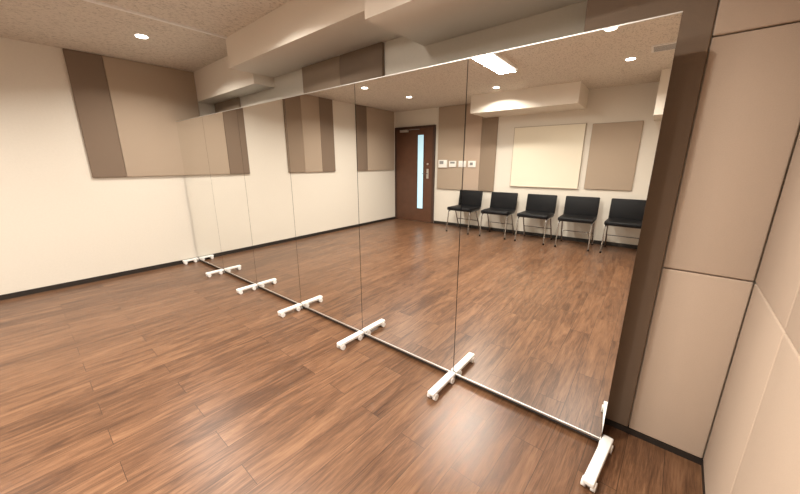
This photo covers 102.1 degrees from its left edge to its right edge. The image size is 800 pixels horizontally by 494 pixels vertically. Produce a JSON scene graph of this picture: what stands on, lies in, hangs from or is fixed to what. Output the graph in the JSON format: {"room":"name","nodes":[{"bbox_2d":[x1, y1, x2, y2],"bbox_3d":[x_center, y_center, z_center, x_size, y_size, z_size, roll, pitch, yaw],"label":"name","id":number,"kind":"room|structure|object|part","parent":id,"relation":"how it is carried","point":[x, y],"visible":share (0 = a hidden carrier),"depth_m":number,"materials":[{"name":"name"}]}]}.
{"room":"dance studio","nodes":[
{"label":"dance studio","id":0,"kind":"room"},
{"bbox_2d":[0,37,214,294],"bbox_3d":[-3.998,-0.592,2.670,0.100,2.344,5.020,12,19,39],"label":"wall","id":1,"kind":"structure","parent":0,"point":[60,223],"depth_m":3.26,"materials":[{"name":"paint"}]},
{"bbox_2d":[62,48,126,177],"bbox_3d":[-3.166,-1.353,3.379,0.030,1.221,0.285,12,19,39],"label":"acoustic panel","id":2,"kind":"object","parent":1,"relation":"attached to","point":[86,71],"visible":1,"depth_m":3.36,"materials":[{"name":"brown fabric"}]},
{"bbox_2d":[0,257,199,300],"bbox_3d":[-3.955,0.527,2.923,0.012,0.050,4.820,12,19,39],"label":"baseboard","id":3,"kind":"structure","parent":1,"relation":"attached to","point":[118,274],"depth_m":3.52,"materials":[{"name":"plastic"}]},
{"bbox_2d":[102,56,199,176],"bbox_3d":[-2.800,-1.461,3.795,0.030,1.221,0.841,12,19,39],"label":"acoustic panel","id":4,"kind":"object","parent":1,"relation":"attached to","point":[148,100],"visible":0.78,"depth_m":3.70,"materials":[{"name":"beige fabric"}]},
{"bbox_2d":[0,0,289,71],"bbox_3d":[-2.031,-1.354,0.743,5.265,0.100,5.020,12,19,39],"label":"ceiling","id":5,"kind":"structure","parent":0,"point":[77,25],"depth_m":2.63,"materials":[{"name":"beige paint"}]},
{"bbox_2d":[133,33,148,38],"bbox_3d":[-2.257,-1.839,2.824,0.110,0.008,0.110,12,19,39],"label":"recessed light","id":6,"kind":"object","parent":5,"relation":"in","point":[143,36],"depth_m":2.82,"materials":[{"name":"white plastic"}]},
{"bbox_2d":[83,0,226,38],"bbox_3d":[-2.004,-1.703,2.310,0.035,0.012,1.460,12,19,39],"label":"rail","id":7,"kind":"object","parent":5,"relation":"attached to","point":[92,1],"depth_m":2.45,"materials":[{"name":"grey metal"}]},
{"bbox_2d":[0,261,702,493],"bbox_3d":[-2.031,1.011,1.357,5.265,0.100,5.020,12,19,39],"label":"floor","id":8,"kind":"structure","parent":0,"point":[172,379],"depth_m":1.71,"materials":[{"name":"brown wood"}]},
{"bbox_2d":[176,116,223,268],"bbox_3d":[-2.437,-0.589,3.836,0.782,1.752,0.254,11,18,37],"label":"mirror","id":9,"kind":"object","parent":8,"relation":"on","point":[191,135],"visible":0.96,"depth_m":3.85,"materials":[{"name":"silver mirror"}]},
{"bbox_2d":[202,109,256,283],"bbox_3d":[-1.844,-0.467,3.365,0.802,1.752,0.267,11,18,37],"label":"mirror","id":10,"kind":"object","parent":8,"relation":"on","point":[221,129],"visible":0.99,"depth_m":3.37,"materials":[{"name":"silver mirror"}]},
{"bbox_2d":[236,98,300,303],"bbox_3d":[-1.243,-0.343,2.888,0.802,1.752,0.280,11,18,37],"label":"mirror","id":11,"kind":"object","parent":8,"relation":"on","point":[262,126],"visible":0.98,"depth_m":2.89,"materials":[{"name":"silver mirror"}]},
{"bbox_3d":[-1.182,-1.202,2.721,0.775,0.004,0.026,11,18,37],"label":"rail","id":12,"kind":"part","parent":11,"relation":"part of","materials":[{"name":"metal"}]},
{"bbox_3d":[-1.182,0.457,3.151,0.775,0.008,0.028,11,18,37],"label":"rail","id":13,"kind":"part","parent":11,"relation":"part of","materials":[{"name":"metal"}]},
{"bbox_2d":[278,83,362,331],"bbox_3d":[-0.642,-0.219,2.411,0.802,1.752,0.293,11,18,37],"label":"mirror","id":14,"kind":"object","parent":8,"relation":"on","point":[321,124],"visible":0.99,"depth_m":2.41,"materials":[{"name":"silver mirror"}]},
{"bbox_3d":[-0.577,-1.080,2.249,0.775,0.004,0.026,11,18,37],"label":"rail","id":15,"kind":"part","parent":14,"relation":"part of","materials":[{"name":"metal"}]},
{"bbox_3d":[-0.578,0.579,2.679,0.775,0.008,0.028,11,18,37],"label":"rail","id":16,"kind":"part","parent":14,"relation":"part of","materials":[{"name":"metal"}]},
{"bbox_2d":[337,58,468,372],"bbox_3d":[-0.042,-0.095,1.934,0.802,1.752,0.306,11,18,37],"label":"mirror","id":17,"kind":"object","parent":8,"relation":"on","point":[410,125],"visible":0.98,"depth_m":1.93,"materials":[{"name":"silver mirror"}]},
{"bbox_3d":[0.027,0.702,2.207,0.775,0.008,0.028,11,18,37],"label":"rail","id":18,"kind":"part","parent":17,"relation":"part of","materials":[{"name":"metal"}]},
{"bbox_3d":[0.028,-0.957,1.776,0.775,0.004,0.026,11,18,37],"label":"rail","id":19,"kind":"part","parent":17,"relation":"part of","materials":[{"name":"metal"}]},
{"bbox_2d":[427,11,682,492],"bbox_3d":[0.559,0.036,1.428,0.849,1.752,0.321,13,19,41],"label":"mirror","id":20,"kind":"object","parent":8,"relation":"on","point":[562,134],"visible":0.95,"depth_m":1.44,"materials":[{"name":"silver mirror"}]},
{"bbox_3d":[0.632,0.825,1.734,0.775,0.008,0.028,11,18,37],"label":"rail","id":21,"kind":"part","parent":20,"relation":"part of","materials":[{"name":"metal"}]},
{"bbox_3d":[0.632,-0.835,1.304,0.775,0.004,0.026,11,18,37],"label":"rail","id":22,"kind":"part","parent":20,"relation":"part of","materials":[{"name":"metal"}]},
{"bbox_2d":[239,0,587,106],"bbox_3d":[-0.437,-0.642,2.863,5.065,2.344,0.100,12,19,39],"label":"wall","id":23,"kind":"structure","parent":0,"point":[401,54],"depth_m":1.92,"materials":[{"name":"paint"}]},
{"bbox_2d":[214,97,240,112],"bbox_3d":[-2.127,-1.362,4.075,0.676,0.888,0.030,12,19,39],"label":"acoustic panel","id":24,"kind":"object","parent":23,"relation":"attached to","point":[234,103],"visible":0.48,"depth_m":3.92,"materials":[{"name":"brown fabric"}]},
{"bbox_2d":[193,56,274,103],"bbox_3d":[-1.902,-1.876,3.617,1.486,0.334,0.215,12,19,39],"label":"beam","id":25,"kind":"structure","parent":23,"relation":"attached to","point":[215,82],"depth_m":3.51,"materials":[{"name":"beige paint"}]},
{"bbox_2d":[226,0,402,77],"bbox_3d":[-0.695,-1.625,2.472,1.870,0.244,0.435,12,19,39],"label":"soffit","id":26,"kind":"structure","parent":23,"relation":"attached to","point":[297,34],"depth_m":2.33,"materials":[{"name":"beige paint"}]},
{"bbox_2d":[302,56,340,92],"bbox_3d":[-0.674,-1.095,2.866,0.520,0.978,0.030,12,19,39],"label":"acoustic panel","id":27,"kind":"object","parent":23,"relation":"attached to","point":[325,74],"visible":0.37,"depth_m":2.74,"materials":[{"name":"brown fabric"}]},
{"bbox_2d":[339,42,384,84],"bbox_3d":[-0.297,-1.014,2.555,0.468,0.978,0.030,12,19,39],"label":"acoustic panel","id":28,"kind":"object","parent":23,"relation":"attached to","point":[368,62],"visible":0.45,"depth_m":2.42,"materials":[{"name":"brown fabric"}]},
{"bbox_2d":[364,0,586,45],"bbox_3d":[0.637,-1.279,1.326,1.709,0.339,0.530,12,19,39],"label":"beam","id":29,"kind":"structure","parent":23,"relation":"attached to","point":[423,22],"depth_m":1.65,"materials":[{"name":"beige paint"}]},
{"bbox_2d":[628,0,799,458],"bbox_3d":[1.129,-0.262,1.399,0.719,2.344,0.175,12,19,39],"label":"wall column","id":30,"kind":"structure","parent":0,"point":[754,281],"depth_m":1.24,"materials":[{"name":"paint"}]},
{"bbox_2d":[584,0,718,426],"bbox_3d":[0.950,-0.117,1.458,0.420,1.972,0.025,12,19,39],"label":"acoustic panel","id":31,"kind":"object","parent":30,"relation":"attached to","point":[698,17],"visible":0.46,"depth_m":1.30,"materials":[{"name":"brown fabric"}]},
{"bbox_2d":[604,418,702,464],"bbox_3d":[1.052,0.875,1.625,0.689,0.030,0.025,12,19,39],"label":"baseboard","id":32,"kind":"structure","parent":30,"relation":"attached to","point":[693,458],"depth_m":1.50,"materials":[{"name":"plastic"}]},
{"bbox_2d":[629,267,752,457],"bbox_3d":[1.213,0.501,1.387,0.266,0.811,0.025,12,19,39],"label":"acoustic panel","id":33,"kind":"object","parent":30,"relation":"attached to","point":[696,322],"visible":1,"depth_m":1.36,"materials":[{"name":"beige fabric"}]},
{"bbox_2d":[663,22,799,280],"bbox_3d":[1.213,-0.309,1.177,0.266,0.854,0.025,12,19,39],"label":"acoustic panel","id":34,"kind":"object","parent":30,"relation":"attached to","point":[746,125],"visible":1,"depth_m":1.16,"materials":[{"name":"beige fabric"}]},
{"bbox_2d":[712,0,799,36],"bbox_3d":[1.213,-0.871,1.031,0.266,0.299,0.025,12,19,39],"label":"acoustic panel","id":35,"kind":"object","parent":30,"relation":"attached to","point":[733,16],"visible":1,"depth_m":1.07,"materials":[{"name":"beige fabric"}]},
{"bbox_3d":[-0.065,0.249,-0.570,0.100,2.344,5.020,12,19,39],"label":"wall","id":36,"kind":"structure","parent":0,"visible":0},
{"bbox_2d":[701,461,704,493],"bbox_3d":[-0.175,1.377,-0.308,0.030,0.030,4.608,12,19,39],"label":"baseboard","id":37,"kind":"structure","parent":36,"relation":"attached to","point":[702,464],"depth_m":1.33,"materials":[{"name":"plastic"}]},
{"bbox_2d":[703,284,786,493],"bbox_3d":[1.166,0.573,1.111,0.030,0.811,0.466,12,19,39],"label":"acoustic panel","id":38,"kind":"object","parent":36,"relation":"attached to","point":[761,335],"visible":0.63,"depth_m":1.07,"materials":[{"name":"beige fabric"}]},
{"bbox_2d":[731,334,799,493],"bbox_3d":[0.722,0.704,0.606,0.030,0.811,0.896,12,19,39],"label":"acoustic panel","id":39,"kind":"object","parent":36,"relation":"attached to","point":[770,464],"visible":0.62,"depth_m":0.77,"materials":[{"name":"beige fabric"}]},
{"bbox_2d":[756,132,799,328],"bbox_3d":[1.166,-0.237,0.901,0.030,0.854,0.466,12,19,39],"label":"acoustic panel","id":40,"kind":"object","parent":36,"relation":"attached to","point":[778,277],"visible":0.83,"depth_m":0.98,"materials":[{"name":"beige fabric"}]},
{"bbox_2d":[785,287,799,354],"bbox_3d":[0.722,-0.106,0.396,0.030,0.854,0.896,12,19,39],"label":"acoustic panel","id":41,"kind":"object","parent":36,"relation":"attached to","point":[792,329],"visible":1,"depth_m":0.79,"materials":[{"name":"beige fabric"}]}
]}

